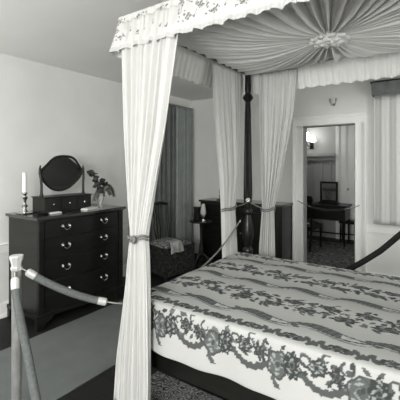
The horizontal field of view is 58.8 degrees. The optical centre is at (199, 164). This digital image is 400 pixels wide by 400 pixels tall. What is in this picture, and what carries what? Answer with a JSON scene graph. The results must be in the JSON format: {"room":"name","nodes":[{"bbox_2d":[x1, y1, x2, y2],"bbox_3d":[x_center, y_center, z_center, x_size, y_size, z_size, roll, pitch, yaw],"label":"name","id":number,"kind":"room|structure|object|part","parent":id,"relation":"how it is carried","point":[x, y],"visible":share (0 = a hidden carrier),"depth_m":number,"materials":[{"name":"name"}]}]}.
{"room":"historic interior","nodes":[
{"label":"historic interior","id":0,"kind":"room"},
{"bbox_2d":[0,53,191,302],"bbox_3d":[-2.193,0.200,3.281,0.150,2.600,6.980,0,0,35],"label":"wall","id":1,"kind":"structure","parent":0,"point":[47,112],"depth_m":3.95,"materials":[{"name":"paint"}]},
{"bbox_2d":[0,264,126,318],"bbox_3d":[-2.077,1.430,3.292,0.030,0.140,6.830,0,0,35],"label":"baseboard","id":2,"kind":"structure","parent":1,"relation":"attached to","point":[3,306],"depth_m":3.50,"materials":[{"name":"paint"}]},
{"bbox_2d":[0,221,129,252],"bbox_3d":[-2.426,0.820,2.785,0.036,0.090,5.600,0,0,35],"label":"trim","id":3,"kind":"structure","parent":1,"relation":"attached to","point":[4,247],"depth_m":3.52,"materials":[{"name":"paint"}]},
{"bbox_3d":[-0.556,-0.945,5.419,0.095,0.024,1.440,0,0,35],"label":"curtain rod","id":4,"kind":"object","parent":1,"relation":"attached to","visible":0},
{"bbox_2d":[149,104,174,242],"bbox_3d":[-0.660,0.275,5.205,0.067,2.410,0.872,0,0,35],"label":"drape","id":5,"kind":"object","parent":4,"relation":"hanging from","point":[165,188],"visible":0.27,"depth_m":5.43,"materials":[{"name":"fabric"}]},
{"bbox_2d":[175,106,191,241],"bbox_3d":[-0.269,0.275,5.768,0.068,2.410,0.442,0,0,35],"label":"drape","id":6,"kind":"object","parent":4,"relation":"hanging from","point":[183,116],"visible":0.85,"depth_m":5.75,"materials":[{"name":"grey fabric"}]},
{"bbox_2d":[0,0,212,100],"bbox_3d":[0.793,-1.150,2.890,5.500,0.100,9.750,0,0,35],"label":"ceiling","id":7,"kind":"structure","parent":0,"point":[72,35],"depth_m":2.99,"materials":[{"name":"paint"}]},
{"bbox_2d":[0,235,354,399],"bbox_3d":[0.793,1.550,2.890,5.500,0.100,9.750,0,0,35],"label":"floor","id":8,"kind":"structure","parent":0,"point":[101,387],"depth_m":3.22,"materials":[{"name":"grey carpet"}]},
{"bbox_2d":[0,300,122,399],"bbox_3d":[-1.472,1.494,2.243,0.900,0.009,4.400,0,0,35],"label":"carpet runner","id":9,"kind":"object","parent":8,"relation":"on","point":[67,356],"visible":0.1,"depth_m":2.79,"materials":[{"name":"grey carpet"}]},
{"bbox_2d":[9,254,23,399],"bbox_3d":[-1.105,1.017,2.140,0.170,0.945,0.170,0,0,35],"label":"stanchion","id":10,"kind":"object","parent":9,"relation":"on","point":[16,260],"visible":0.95,"depth_m":2.12,"materials":[{"name":"white metal"}]},
{"bbox_2d":[11,272,40,399],"bbox_3d":[-0.888,1.038,1.844,0.051,0.811,0.673,0,0,-40],"label":"rope","id":11,"kind":"object","parent":10,"relation":"hanging from","point":[31,375],"visible":1,"depth_m":1.90,"materials":[{"name":"fabric"}]},
{"bbox_2d":[22,268,122,305],"bbox_3d":[-0.773,0.763,2.221,0.629,0.286,0.050,0,0,-15],"label":"rope","id":12,"kind":"object","parent":10,"relation":"hanging from","point":[30,273],"visible":0.98,"depth_m":2.19,"materials":[{"name":"fabric"}]},
{"bbox_2d":[5,204,125,331],"bbox_3d":[-1.361,0.986,3.753,0.589,1.025,1.075,0,0,35],"label":"dresser","id":13,"kind":"object","parent":8,"relation":"on","point":[80,250],"visible":0.94,"depth_m":3.46,"materials":[{"name":"brown wood"}]},
{"bbox_2d":[15,172,33,214],"bbox_3d":[-1.710,0.271,3.459,0.164,0.402,0.164,0,0,35],"label":"candlestick","id":14,"kind":"object","parent":13,"relation":"on","point":[24,192],"visible":1,"depth_m":3.44,"materials":[{"name":"silver metal"}]},
{"bbox_3d":[-1.710,0.369,3.459,0.164,0.206,0.164,0,0,35],"label":"stem","id":15,"kind":"part","parent":14,"relation":"part of","materials":[{"name":"silver metal"}]},
{"bbox_2d":[22,172,26,191],"bbox_3d":[-1.710,0.168,3.459,0.042,0.195,0.042,0,0,35],"label":"candle","id":16,"kind":"object","parent":14,"relation":"on","point":[24,175],"depth_m":3.44,"materials":[{"name":"white wax"}]},
{"bbox_3d":[-1.447,0.949,3.228,0.028,0.883,0.055,0,0,35],"label":"corner post","id":17,"kind":"part","parent":13,"relation":"part of","materials":[{"name":"brown wood"}]},
{"bbox_2d":[37,211,48,214],"bbox_3d":[-1.497,0.460,3.381,0.110,0.024,0.110,0,0,35],"label":"glass dish","id":18,"kind":"object","parent":13,"relation":"on","point":[41,212],"visible":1,"depth_m":3.36,"materials":[{"name":"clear glass"}]},
{"bbox_2d":[31,155,91,212],"bbox_3d":[-1.431,0.184,3.719,0.241,0.576,0.570,0,0,35],"label":"mirror","id":19,"kind":"object","parent":13,"relation":"on","point":[61,172],"visible":1,"depth_m":3.68,"materials":[{"name":"brown wood"}]},
{"bbox_3d":[-1.450,0.391,3.512,0.007,0.107,0.162,0,0,35],"label":"drawer","id":20,"kind":"part","parent":19,"relation":"part of","materials":[{"name":"brown wood"}]},
{"bbox_2d":[42,157,80,188],"bbox_3d":[-1.450,0.087,3.731,0.087,0.350,0.464,0,0,35],"label":"mirror glass","id":21,"kind":"object","parent":19,"relation":"attached to","point":[59,172],"depth_m":3.72,"materials":[{"name":"black mirror"}]},
{"bbox_3d":[-1.450,0.087,3.731,0.107,0.384,0.503,0,0,35],"label":"mirror frame","id":22,"kind":"part","parent":19,"relation":"part of","materials":[{"name":"brown wood"}]},
{"bbox_3d":[-1.347,0.391,3.660,0.007,0.107,0.180,0,0,35],"label":"drawer","id":23,"kind":"part","parent":19,"relation":"part of","materials":[{"name":"brown wood"}]},
{"bbox_3d":[-1.243,0.391,3.809,0.007,0.107,0.162,0,0,35],"label":"drawer","id":24,"kind":"part","parent":19,"relation":"part of","materials":[{"name":"brown wood"}]},
{"bbox_3d":[-1.284,0.979,3.422,0.031,0.058,0.105,0,0,35],"label":"handle","id":25,"kind":"part","parent":13,"relation":"part of","materials":[{"name":"silver metal"}]},
{"bbox_3d":[-1.361,1.383,3.753,0.567,0.035,1.055,0,0,35],"label":"moulding","id":26,"kind":"part","parent":13,"relation":"part of","materials":[{"name":"brown wood"}]},
{"bbox_3d":[-1.170,1.204,3.620,0.064,0.227,0.885,0,0,35],"label":"drawer","id":27,"kind":"part","parent":13,"relation":"part of","materials":[{"name":"brown wood"}]},
{"bbox_3d":[-1.170,0.980,3.620,0.064,0.207,0.885,0,0,35],"label":"drawer","id":28,"kind":"part","parent":13,"relation":"part of","materials":[{"name":"brown wood"}]},
{"bbox_3d":[-1.170,0.777,3.620,0.064,0.182,0.885,0,0,35],"label":"drawer","id":29,"kind":"part","parent":13,"relation":"part of","materials":[{"name":"brown wood"}]},
{"bbox_3d":[-1.170,0.598,3.620,0.064,0.160,0.885,0,0,35],"label":"drawer","id":30,"kind":"part","parent":13,"relation":"part of","materials":[{"name":"brown wood"}]},
{"bbox_2d":[81,206,97,209],"bbox_3d":[-1.180,0.462,3.784,0.090,0.020,0.162,0,0,23],"label":"cards","id":31,"kind":"object","parent":13,"relation":"on","point":[91,207],"visible":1,"depth_m":3.75,"materials":[{"name":"white paper"}]},
{"bbox_2d":[87,170,115,206],"bbox_3d":[-1.104,0.261,4.032,0.137,0.421,0.388,0,0,35],"label":"flower vase","id":32,"kind":"object","parent":13,"relation":"on","point":[100,191],"visible":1,"depth_m":3.99,"materials":[{"name":"clear glass"}]},
{"bbox_3d":[-0.899,0.949,4.016,0.027,0.883,0.055,0,0,35],"label":"corner post","id":33,"kind":"part","parent":13,"relation":"part of","materials":[{"name":"brown wood"}]},
{"bbox_2d":[149,201,194,282],"bbox_3d":[-0.460,1.011,4.884,0.567,0.977,0.534,0,0,43],"label":"chair","id":34,"kind":"object","parent":8,"relation":"on","point":[164,264],"visible":0.74,"depth_m":4.71,"materials":[{"name":"grey fabric"}]},
{"bbox_3d":[-0.645,0.555,5.060,0.057,0.066,0.479,0,0,43],"label":"crest rail","id":35,"kind":"part","parent":34,"relation":"part of","materials":[{"name":"brown wood"}]},
{"bbox_3d":[-0.470,1.033,5.167,0.118,0.932,0.056,0,0,43],"label":"leg","id":36,"kind":"part","parent":34,"relation":"part of","materials":[{"name":"brown wood"}]},
{"bbox_3d":[-0.425,1.042,4.851,0.420,0.055,0.490,0,0,43],"label":"seat","id":37,"kind":"part","parent":34,"relation":"part of","materials":[{"name":"fabric"}]},
{"bbox_3d":[-0.425,1.105,4.851,0.460,0.070,0.519,0,0,43],"label":"seat frame","id":38,"kind":"part","parent":34,"relation":"part of","materials":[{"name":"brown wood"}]},
{"bbox_2d":[165,239,183,253],"bbox_3d":[-0.329,1.062,4.644,0.118,0.156,0.226,0,0,43],"label":"folded cloth","id":39,"kind":"object","parent":34,"relation":"on","point":[176,245],"visible":1,"depth_m":4.61,"materials":[{"name":"grey fabric"}]},
{"bbox_2d":[151,371,222,399],"bbox_3d":[0.597,1.494,1.312,2.920,0.009,1.035,0,0,35],"label":"rug","id":40,"kind":"object","parent":8,"relation":"on","point":[163,386],"visible":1,"depth_m":2.35,"materials":[{"name":"grey carpet"}]},
{"bbox_2d":[190,219,212,265],"bbox_3d":[0.013,1.144,5.057,0.368,0.699,0.374,0,0,35],"label":"table","id":41,"kind":"object","parent":8,"relation":"on","point":[201,253],"visible":0.85,"depth_m":5.06,"materials":[{"name":"brown wood"}]},
{"bbox_2d":[193,206,200,219],"bbox_3d":[-0.038,0.699,5.144,0.088,0.190,0.088,0,0,35],"label":"caddy","id":42,"kind":"object","parent":41,"relation":"on","point":[197,215],"visible":0.86,"depth_m":5.11,"materials":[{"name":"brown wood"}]},
{"bbox_2d":[200,204,205,220],"bbox_3d":[0.046,0.674,5.037,0.090,0.240,0.090,0,0,35],"label":"oil lamp","id":43,"kind":"object","parent":41,"relation":"on","point":[203,209],"visible":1,"depth_m":5.01,"materials":[{"name":"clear glass"}]},
{"bbox_2d":[199,198,292,262],"bbox_3d":[0.650,1.017,5.258,1.360,0.964,0.427,0,0,35],"label":"base cabinet","id":44,"kind":"object","parent":8,"relation":"on","point":[211,232],"visible":0.45,"depth_m":5.05,"materials":[{"name":"brown wood"}]},
{"bbox_3d":[0.276,0.973,5.288,0.630,0.775,0.025,0,0,35],"label":"door","id":45,"kind":"part","parent":44,"relation":"part of","materials":[{"name":"brown wood"}]},
{"bbox_3d":[0.809,0.973,4.917,0.630,0.775,0.025,0,0,35],"label":"door","id":46,"kind":"part","parent":44,"relation":"part of","materials":[{"name":"brown wood"}]},
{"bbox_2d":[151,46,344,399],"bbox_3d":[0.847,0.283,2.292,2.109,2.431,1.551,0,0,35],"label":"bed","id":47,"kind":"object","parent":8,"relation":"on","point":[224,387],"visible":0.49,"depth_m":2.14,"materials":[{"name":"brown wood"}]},
{"bbox_2d":[113,3,181,399],"bbox_3d":[-0.346,0.292,2.051,0.526,2.355,0.147,0,0,35],"label":"curtain","id":48,"kind":"object","parent":47,"relation":"hanging from","point":[147,69],"visible":0.99,"depth_m":2.04,"materials":[{"name":"white fabric"}]},
{"bbox_2d":[130,235,136,243],"bbox_3d":[-0.375,0.422,2.004,0.023,0.051,0.049,0,0,-43],"label":"tieback","id":49,"kind":"object","parent":48,"relation":"on","point":[133,239],"depth_m":2.00,"materials":[{"name":"grey fabric"}]},
{"bbox_3d":[0.431,1.160,1.704,1.876,0.160,0.040,0,0,35],"label":"rail","id":50,"kind":"part","parent":47,"relation":"part of","materials":[{"name":"white fabric"}]},
{"bbox_2d":[200,220,240,267],"bbox_3d":[-0.013,0.711,2.892,0.017,0.372,1.336,0,0,37],"label":"rope","id":51,"kind":"object","parent":47,"relation":"hanging from","point":[211,258],"visible":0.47,"depth_m":3.17,"materials":[{"name":"grey fabric"}]},
{"bbox_2d":[212,63,241,258],"bbox_3d":[0.241,0.292,3.305,0.116,2.355,0.520,0,0,35],"label":"curtain","id":52,"kind":"object","parent":47,"relation":"hanging from","point":[227,83],"visible":0.72,"depth_m":3.30,"materials":[{"name":"white fabric"}]},
{"bbox_3d":[0.463,0.299,3.430,0.112,2.399,0.112,0,0,35],"label":"bed post","id":53,"kind":"part","parent":47,"relation":"part of","materials":[{"name":"brown wood"}]},
{"bbox_3d":[0.853,-0.917,2.294,2.100,0.030,1.540,0,0,35],"label":"tester frame","id":54,"kind":"part","parent":47,"relation":"part of","materials":[{"name":"white fabric"}]},
{"bbox_2d":[259,68,296,256],"bbox_3d":[0.736,0.292,3.354,0.398,2.355,0.106,0,0,35],"label":"curtain","id":55,"kind":"object","parent":47,"relation":"hanging from","point":[276,88],"visible":0.71,"depth_m":3.37,"materials":[{"name":"white fabric"}]},
{"bbox_2d":[177,0,399,74],"bbox_3d":[0.858,-0.836,2.291,1.992,0.136,1.442,0,0,35],"label":"canopy","id":56,"kind":"object","parent":47,"relation":"attached to","point":[296,35],"visible":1,"depth_m":2.22,"materials":[{"name":"fabric"}]},
{"bbox_2d":[109,0,399,94],"bbox_3d":[0.834,-0.820,2.301,2.331,0.241,1.741,0,0,35],"label":"valance","id":57,"kind":"object","parent":56,"relation":"hanging from","point":[190,66],"visible":0.65,"depth_m":2.81,"materials":[{"name":"white fabric"}]},
{"bbox_2d":[343,231,399,269],"bbox_3d":[1.365,0.616,2.998,1.817,0.892,0.150,0,0,37],"label":"rope","id":58,"kind":"object","parent":47,"relation":"hanging from","point":[396,237],"visible":0.4,"depth_m":2.96,"materials":[{"name":"fabric"}]},
{"bbox_3d":[0.820,0.960,2.219,1.850,0.230,1.220,0,0,35],"label":"mattress","id":59,"kind":"object","parent":47,"relation":"on","visible":0},
{"bbox_2d":[151,252,399,399],"bbox_3d":[0.753,0.940,2.211,1.951,0.300,1.428,0,0,35],"label":"bedspread","id":60,"kind":"object","parent":59,"relation":"on","point":[276,328],"visible":0.98,"depth_m":1.87,"materials":[{"name":"white fabric"}]},
{"bbox_2d":[307,239,354,267],"bbox_3d":[2.256,1.494,5.954,2.700,0.009,1.850,0,0,35],"label":"patterned rug","id":61,"kind":"object","parent":8,"relation":"on","point":[333,254],"visible":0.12,"depth_m":5.91,"materials":[{"name":"grey carpet"}]},
{"bbox_2d":[307,195,321,251],"bbox_3d":[1.853,1.000,6.373,0.520,0.977,0.562,0,0,35],"label":"chair","id":62,"kind":"object","parent":61,"relation":"on","point":[311,225],"visible":0.27,"depth_m":6.15,"materials":[{"name":"brown wood"}]},
{"bbox_3d":[1.902,1.022,6.096,0.056,0.932,0.118,0,0,35],"label":"leg","id":63,"kind":"part","parent":62,"relation":"part of","materials":[{"name":"brown wood"}]},
{"bbox_3d":[1.882,1.032,6.415,0.490,0.055,0.420,0,0,35],"label":"seat","id":64,"kind":"part","parent":62,"relation":"part of","materials":[{"name":"brown wood"}]},
{"bbox_3d":[1.882,1.095,6.415,0.519,0.070,0.460,0,0,35],"label":"seat frame","id":65,"kind":"part","parent":62,"relation":"part of","materials":[{"name":"brown wood"}]},
{"bbox_3d":[2.190,1.308,6.445,0.050,0.360,0.050,0,0,35],"label":"leg","id":66,"kind":"part","parent":62,"relation":"part of","materials":[{"name":"brown wood"}]},
{"bbox_2d":[307,202,351,246],"bbox_3d":[2.395,1.114,6.801,0.880,0.749,0.480,0,0,35],"label":"table","id":67,"kind":"object","parent":61,"relation":"on","point":[344,216],"visible":0.56,"depth_m":6.61,"materials":[{"name":"brown wood"}]},
{"bbox_2d":[319,181,338,203],"bbox_3d":[2.473,0.528,6.808,0.360,0.420,0.100,0,0,35],"label":"mirror","id":68,"kind":"object","parent":67,"relation":"on","point":[328,190],"visible":1,"depth_m":6.80,"materials":[{"name":"brown wood"}]},
{"bbox_2d":[322,183,335,199],"bbox_3d":[2.473,0.513,6.809,0.260,0.320,0.010,0,0,35],"label":"mirror glass","id":69,"kind":"object","parent":68,"relation":"attached to","point":[328,189],"depth_m":6.80,"materials":[{"name":"grey mirror"}]},
{"bbox_3d":[2.612,1.254,6.430,0.046,0.469,0.048,0,0,35],"label":"leg","id":70,"kind":"part","parent":67,"relation":"part of","materials":[{"name":"brown wood"}]},
{"bbox_3d":[2.818,1.254,6.726,0.046,0.469,0.048,0,0,35],"label":"leg","id":71,"kind":"part","parent":67,"relation":"part of","materials":[{"name":"brown wood"}]},
{"bbox_2d":[339,220,354,242],"bbox_3d":[2.908,1.289,6.943,0.320,0.420,0.240,0,0,35],"label":"stool","id":72,"kind":"object","parent":8,"relation":"on","point":[351,221],"visible":0.41,"depth_m":6.90,"materials":[{"name":"brown wood"}]},
{"bbox_3d":[2.908,1.109,6.943,0.320,0.060,0.240,0,0,35],"label":"seat","id":73,"kind":"part","parent":72,"relation":"part of","materials":[{"name":"brown wood"}]},
{"bbox_2d":[192,75,399,276],"bbox_3d":[1.972,0.200,4.714,5.350,2.600,0.130,0,0,35],"label":"wall","id":74,"kind":"structure","parent":0,"point":[356,96],"depth_m":5.12,"materials":[{"name":"paint"}]},
{"bbox_2d":[195,245,396,276],"bbox_3d":[1.998,1.430,4.605,5.182,0.140,0.018,0,0,35],"label":"baseboard","id":75,"kind":"structure","parent":74,"relation":"attached to","point":[196,246],"depth_m":6.00,"materials":[{"name":"paint"}]},
{"bbox_2d":[193,209,399,233],"bbox_3d":[2.002,0.800,4.591,5.160,0.090,0.036,0,0,35],"label":"trim","id":76,"kind":"structure","parent":74,"relation":"attached to","point":[370,228],"depth_m":4.40,"materials":[{"name":"paint"}]},
{"bbox_2d":[298,201,359,211],"bbox_3d":[1.705,0.560,4.759,0.815,0.130,0.040,0,0,35],"label":"rope","id":77,"kind":"object","parent":74,"relation":"hanging from","point":[312,207],"visible":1,"depth_m":4.73,"materials":[{"name":"fabric"}]},
{"bbox_2d":[292,112,366,271],"bbox_3d":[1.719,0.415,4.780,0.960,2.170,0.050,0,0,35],"label":"trim","id":78,"kind":"structure","parent":74,"relation":"attached to","point":[360,119],"depth_m":4.67,"materials":[{"name":"paint"}]},
{"bbox_2d":[370,78,399,96],"bbox_3d":[2.627,-0.941,4.093,1.195,0.172,0.140,0,0,35],"label":"window valance","id":79,"kind":"object","parent":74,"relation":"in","point":[390,86],"depth_m":4.29,"materials":[{"name":"fabric"}]},
{"bbox_3d":[2.627,-1.018,4.093,1.195,0.017,0.140,0,0,35],"label":"moulding","id":80,"kind":"part","parent":79,"relation":"part of","materials":[{"name":"brown wood"}]},
{"bbox_2d":[373,94,399,225],"bbox_3d":[2.629,-0.058,4.110,1.131,1.585,0.023,0,0,35],"label":"sheer curtain","id":81,"kind":"object","parent":79,"relation":"hanging from","point":[386,109],"visible":1,"depth_m":4.35,"materials":[{"name":"grey fabric"}]},
{"bbox_2d":[307,126,347,239],"bbox_3d":[3.536,0.200,6.829,5.200,2.600,0.150,0,0,35],"label":"wall","id":82,"kind":"structure","parent":0,"point":[325,137],"depth_m":7.42,"materials":[{"name":"paint"}]},
{"bbox_2d":[307,132,315,148],"bbox_3d":[2.311,-0.515,7.459,0.261,0.350,0.215,0,0,35],"label":"wall lamp","id":83,"kind":"object","parent":82,"relation":"attached to","point":[312,139],"visible":0.8,"depth_m":7.40,"materials":[{"name":"white glass"}]},
{"bbox_3d":[2.351,-0.546,7.392,0.120,0.152,0.120,0,0,35],"label":"lamp shade","id":84,"kind":"part","parent":83,"relation":"part of","materials":[{"name":"white glass"}]},
{"bbox_2d":[307,153,335,222],"bbox_3d":[2.094,0.050,7.681,1.620,2.300,0.100,0,0,35],"label":"trim","id":85,"kind":"structure","parent":82,"relation":"attached to","point":[317,156],"depth_m":7.40,"materials":[{"name":"paint"}]},
{"bbox_2d":[336,126,346,239],"bbox_3d":[3.372,0.300,6.822,1.460,2.400,0.050,0,0,35],"label":"trim","id":86,"kind":"structure","parent":82,"relation":"attached to","point":[340,130],"depth_m":7.19,"materials":[{"name":"paint"}]},
{"bbox_2d":[346,125,354,239],"bbox_3d":[3.283,0.345,6.870,0.860,2.290,0.072,0,0,35],"label":"door","id":87,"kind":"structure","parent":82,"relation":"in","point":[350,129],"depth_m":7.06,"materials":[{"name":"paint"}]}
]}

